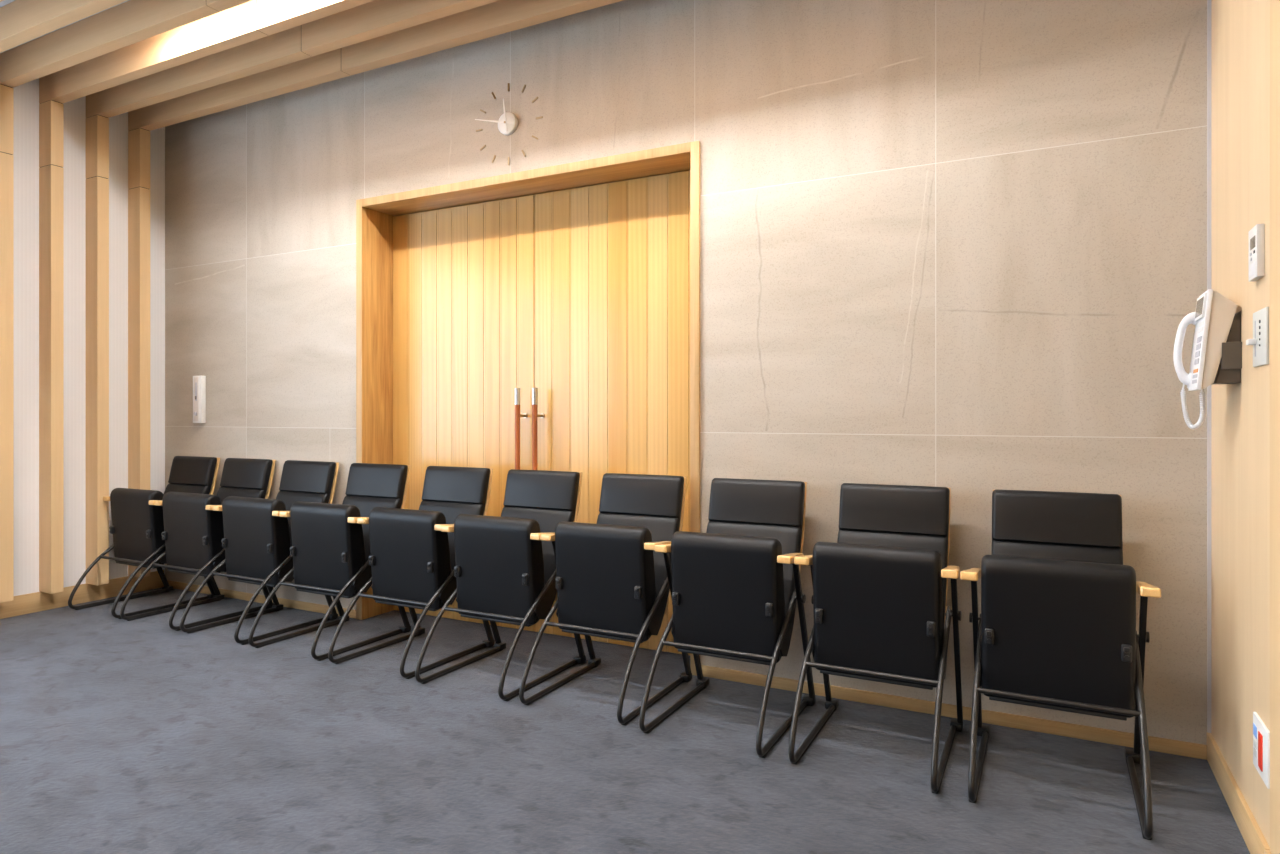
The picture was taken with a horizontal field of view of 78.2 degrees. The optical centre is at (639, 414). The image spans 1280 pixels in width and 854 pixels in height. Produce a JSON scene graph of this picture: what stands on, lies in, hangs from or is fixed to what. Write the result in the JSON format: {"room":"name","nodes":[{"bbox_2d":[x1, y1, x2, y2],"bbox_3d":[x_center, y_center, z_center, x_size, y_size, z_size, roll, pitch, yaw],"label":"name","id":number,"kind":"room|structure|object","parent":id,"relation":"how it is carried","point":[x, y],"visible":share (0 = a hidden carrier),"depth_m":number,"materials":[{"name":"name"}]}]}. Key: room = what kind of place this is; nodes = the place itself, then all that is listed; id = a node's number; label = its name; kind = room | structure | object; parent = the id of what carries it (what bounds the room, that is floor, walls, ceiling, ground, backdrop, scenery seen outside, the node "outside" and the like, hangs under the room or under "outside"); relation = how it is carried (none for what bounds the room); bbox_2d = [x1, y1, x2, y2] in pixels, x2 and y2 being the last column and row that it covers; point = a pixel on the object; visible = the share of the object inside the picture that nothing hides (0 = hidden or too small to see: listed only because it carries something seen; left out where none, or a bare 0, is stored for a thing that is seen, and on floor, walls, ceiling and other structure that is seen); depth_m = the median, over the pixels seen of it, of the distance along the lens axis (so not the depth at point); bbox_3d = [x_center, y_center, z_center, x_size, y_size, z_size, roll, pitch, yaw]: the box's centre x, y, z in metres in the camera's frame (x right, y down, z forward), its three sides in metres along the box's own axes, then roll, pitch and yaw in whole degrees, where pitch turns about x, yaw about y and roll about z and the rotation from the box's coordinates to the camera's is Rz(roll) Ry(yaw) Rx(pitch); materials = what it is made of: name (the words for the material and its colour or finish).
{"room":"waiting room","nodes":[
{"label":"waiting room","id":0,"kind":"room"},
{"bbox_2d":[0,0,128,52],"bbox_3d":[-2.289,-2.123,1.254,6.278,0.259,6.920,0,0,27],"label":"ceiling","id":1,"kind":"structure","parent":0,"point":[2,2],"depth_m":4.24,"materials":[{"name":"grey"}]},
{"bbox_2d":[0,0,126,52],"bbox_3d":[-1.306,-2.082,3.149,6.276,0.178,0.073,0,0,27],"label":"ceiling beam","id":2,"kind":"structure","parent":1,"relation":"attached to","point":[21,21],"depth_m":4.05,"materials":[{"name":"brown wood"}]},
{"bbox_2d":[0,0,250,87],"bbox_3d":[-1.180,-2.082,3.393,6.276,0.178,0.073,0,0,27],"label":"ceiling beam","id":3,"kind":"structure","parent":1,"relation":"attached to","point":[130,22],"depth_m":4.27,"materials":[{"name":"brown wood"}]},
{"bbox_2d":[39,0,374,102],"bbox_3d":[-1.053,-2.082,3.637,6.276,0.178,0.073,0,0,27],"label":"ceiling beam","id":4,"kind":"structure","parent":1,"relation":"attached to","point":[252,20],"depth_m":4.36,"materials":[{"name":"brown wood"}]},
{"bbox_2d":[86,0,498,117],"bbox_3d":[-0.926,-2.082,3.881,6.276,0.178,0.073,0,0,27],"label":"ceiling beam","id":5,"kind":"structure","parent":1,"relation":"attached to","point":[376,18],"depth_m":4.43,"materials":[{"name":"brown wood"}]},
{"bbox_2d":[128,0,622,130],"bbox_3d":[-0.800,-2.082,4.126,6.276,0.178,0.073,0,0,27],"label":"ceiling beam","id":6,"kind":"structure","parent":1,"relation":"attached to","point":[499,17],"depth_m":4.49,"materials":[{"name":"brown wood"}]},
{"bbox_2d":[14,78,164,595],"bbox_3d":[-5.142,-0.469,2.733,0.150,3.507,6.920,0,0,27],"label":"wall","id":7,"kind":"structure","parent":0,"point":[26,96],"depth_m":5.23,"materials":[{"name":"white paint"}]},
{"bbox_2d":[0,84,13,602],"bbox_3d":[-3.904,-0.427,4.805,0.140,3.132,0.073,0,0,27],"label":"timber fin","id":8,"kind":"object","parent":7,"relation":"attached to","point":[6,92],"visible":1,"depth_m":4.77,"materials":[{"name":"beige wood"}]},
{"bbox_2d":[39,100,63,593],"bbox_3d":[-3.777,-0.427,5.050,0.140,3.132,0.073,0,0,27],"label":"timber fin","id":9,"kind":"object","parent":7,"relation":"attached to","point":[51,113],"visible":1,"depth_m":5.02,"materials":[{"name":"beige wood"}]},
{"bbox_2d":[0,570,163,618],"bbox_3d":[-5.073,1.202,2.691,0.012,0.125,6.908,0,0,27],"label":"baseboard","id":10,"kind":"structure","parent":7,"relation":"attached to","point":[37,601],"depth_m":5.22,"materials":[{"name":"brown wood"}]},
{"bbox_2d":[86,115,108,584],"bbox_3d":[-3.651,-0.427,5.294,0.140,3.132,0.073,0,0,27],"label":"timber fin","id":11,"kind":"object","parent":7,"relation":"attached to","point":[97,126],"visible":1,"depth_m":5.26,"materials":[{"name":"beige wood"}]},
{"bbox_2d":[128,128,149,577],"bbox_3d":[-3.524,-0.427,5.538,0.140,3.132,0.073,0,0,27],"label":"timber fin","id":12,"kind":"object","parent":7,"relation":"attached to","point":[138,139],"visible":0.94,"depth_m":5.50,"materials":[{"name":"beige wood"}]},
{"bbox_2d":[0,588,1249,853],"bbox_3d":[-2.185,1.305,1.454,6.578,0.080,7.370,0,0,27],"label":"floor","id":13,"kind":"structure","parent":0,"point":[144,735],"depth_m":2.84,"materials":[{"name":"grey carpet"}]},
{"bbox_2d":[68,456,219,618],"bbox_3d":[-3.278,0.781,5.245,0.566,0.968,0.726,0,0,27],"label":"folding chair","id":14,"kind":"object","parent":13,"relation":"on","point":[137,527],"visible":0.82,"depth_m":5.17,"materials":[{"name":"black leather"}]},
{"bbox_2d":[120,458,275,630],"bbox_3d":[-2.771,0.781,4.982,0.566,0.968,0.726,0,0,27],"label":"folding chair","id":15,"kind":"object","parent":13,"relation":"on","point":[193,533],"visible":0.8,"depth_m":4.90,"materials":[{"name":"black leather"}]},
{"bbox_2d":[180,460,338,644],"bbox_3d":[-2.246,0.781,4.706,0.589,0.968,0.726,0,0,28],"label":"folding chair","id":16,"kind":"object","parent":13,"relation":"on","point":[257,542],"visible":0.82,"depth_m":4.63,"materials":[{"name":"black leather"}]},
{"bbox_2d":[248,463,410,660],"bbox_3d":[-1.714,0.781,4.426,0.589,0.968,0.726,0,0,27],"label":"folding chair","id":17,"kind":"object","parent":13,"relation":"on","point":[330,551],"visible":0.77,"depth_m":4.35,"materials":[{"name":"black leather"}]},
{"bbox_2d":[328,466,494,678],"bbox_3d":[-1.178,0.781,4.150,0.589,0.968,0.726,0,0,28],"label":"folding chair","id":18,"kind":"object","parent":13,"relation":"on","point":[412,562],"visible":0.87,"depth_m":4.08,"materials":[{"name":"black leather"}]},
{"bbox_2d":[415,469,585,700],"bbox_3d":[-0.660,0.781,3.860,0.589,0.968,0.726,0,0,27],"label":"folding chair","id":19,"kind":"object","parent":13,"relation":"on","point":[504,572],"visible":0.95,"depth_m":3.79,"materials":[{"name":"black leather"}]},
{"bbox_2d":[519,473,691,724],"bbox_3d":[-0.136,0.781,3.591,0.589,0.968,0.726,0,0,27],"label":"folding chair","id":20,"kind":"object","parent":13,"relation":"on","point":[612,582],"visible":0.94,"depth_m":3.52,"materials":[{"name":"black leather"}]},
{"bbox_2d":[639,478,815,757],"bbox_3d":[0.382,0.781,3.289,0.589,0.968,0.726,0,0,28],"label":"folding chair","id":21,"kind":"object","parent":13,"relation":"on","point":[737,588],"visible":0.97,"depth_m":3.23,"materials":[{"name":"black leather"}]},
{"bbox_2d":[788,483,962,793],"bbox_3d":[0.916,0.781,3.015,0.589,0.968,0.726,0,0,27],"label":"folding chair","id":22,"kind":"object","parent":13,"relation":"on","point":[879,599],"visible":1,"depth_m":2.95,"materials":[{"name":"black leather"}]},
{"bbox_2d":[960,489,1160,839],"bbox_3d":[1.441,0.781,2.731,0.589,0.968,0.726,0,0,28],"label":"folding chair","id":23,"kind":"object","parent":13,"relation":"on","point":[1055,627],"visible":1,"depth_m":2.66,"materials":[{"name":"black leather"}]},
{"bbox_2d":[165,0,1206,744],"bbox_3d":[-0.613,-0.469,4.487,6.578,3.507,0.362,0,0,27],"label":"wall","id":24,"kind":"structure","parent":0,"point":[960,246],"depth_m":3.47,"materials":[{"name":"stone"}]},
{"bbox_2d":[193,376,205,422],"bbox_3d":[-3.116,-0.104,5.554,0.098,0.333,0.046,0,0,27],"label":"control unit","id":25,"kind":"object","parent":24,"relation":"attached to","point":[199,382],"visible":1,"depth_m":5.54,"materials":[{"name":"white plastic"}]},
{"bbox_2d":[393,195,533,630],"bbox_3d":[-1.115,-0.006,4.785,1.096,2.530,0.134,0,0,27],"label":"door","id":26,"kind":"structure","parent":24,"relation":"in","point":[463,276],"depth_m":4.79,"materials":[{"name":"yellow wood"}]},
{"bbox_2d":[475,83,542,164],"bbox_3d":[-0.732,-1.597,4.322,0.452,0.452,0.039,0,0,27],"label":"wall clock","id":27,"kind":"object","parent":24,"relation":"attached to","point":[507,122],"visible":1,"depth_m":4.31,"materials":[{"name":"white plastic"}]},
{"bbox_2d":[364,152,689,215],"bbox_3d":[-0.658,-1.297,4.470,2.201,0.045,0.314,0,0,27],"label":"trim","id":28,"kind":"structure","parent":24,"relation":"attached to","point":[675,163],"depth_m":4.37,"materials":[{"name":"brown wood"}]},
{"bbox_2d":[356,141,699,675],"bbox_3d":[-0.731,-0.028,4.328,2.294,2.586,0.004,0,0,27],"label":"trim","id":29,"kind":"structure","parent":24,"relation":"attached to","point":[692,147],"depth_m":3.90,"materials":[{"name":"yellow wood"}]},
{"bbox_2d":[532,170,689,654],"bbox_3d":[-0.137,-0.006,4.278,1.096,2.530,0.134,0,0,27],"label":"door","id":30,"kind":"structure","parent":24,"relation":"in","point":[611,390],"depth_m":4.32,"materials":[{"name":"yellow wood"}]},
{"bbox_2d":[167,580,1206,759],"bbox_3d":[-0.704,1.239,4.323,6.266,0.052,0.012,0,0,27],"label":"baseboard","id":31,"kind":"structure","parent":24,"relation":"attached to","point":[1170,746],"depth_m":3.33,"materials":[{"name":"brown wood"}]},
{"bbox_2d":[1207,0,1210,732],"bbox_3d":[2.083,-0.503,2.880,0.012,3.337,0.008,0,0,27],"label":"trim","id":32,"kind":"structure","parent":24,"relation":"attached to","point":[1208,1],"depth_m":2.88,"materials":[{"name":"white metal"}]},
{"bbox_2d":[1211,0,1279,853],"bbox_3d":[0.563,-0.469,-0.224,0.154,3.507,6.920,0,0,27],"label":"wall","id":33,"kind":"structure","parent":0,"point":[1245,34],"depth_m":2.35,"materials":[{"name":"brown wood"}]},
{"bbox_2d":[1173,289,1241,429],"bbox_3d":[1.827,-0.169,2.541,0.156,0.441,0.199,0,0,27],"label":"wall telephone","id":34,"kind":"object","parent":33,"relation":"attached to","point":[1216,356],"visible":1,"depth_m":2.46,"materials":[{"name":"beige plastic"}]},
{"bbox_2d":[1207,732,1270,853],"bbox_3d":[0.491,1.215,-0.187,0.016,0.100,6.920,0,0,27],"label":"baseboard","id":35,"kind":"structure","parent":33,"relation":"attached to","point":[1256,843],"depth_m":2.44,"materials":[{"name":"brown wood"}]},
{"bbox_2d":[1248,224,1264,281],"bbox_3d":[1.734,-0.453,2.216,0.020,0.145,0.100,0,0,27],"label":"thermostat","id":36,"kind":"object","parent":33,"relation":"attached to","point":[1256,235],"visible":1,"depth_m":2.18,"materials":[{"name":"white plastic"}]},
{"bbox_2d":[1246,307,1268,366],"bbox_3d":[1.722,-0.212,2.199,0.026,0.155,0.156,0,0,27],"label":"switch plate","id":37,"kind":"object","parent":33,"relation":"attached to","point":[1260,341],"visible":1,"depth_m":2.18,"materials":[{"name":"white plastic"}]},
{"bbox_2d":[1253,712,1269,788],"bbox_3d":[1.720,0.927,2.178,0.011,0.152,0.170,0,0,27],"label":"outlet plate","id":38,"kind":"object","parent":33,"relation":"attached to","point":[1261,733],"visible":1,"depth_m":2.15,"materials":[{"name":"white plastic"}]},
{"bbox_2d":[1253,738,1256,758],"bbox_3d":[1.740,0.946,2.226,0.002,0.045,0.035,0,0,27],"label":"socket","id":39,"kind":"object","parent":38,"relation":"attached to","point":[1254,739],"depth_m":2.23,"materials":[{"name":"white plastic"}]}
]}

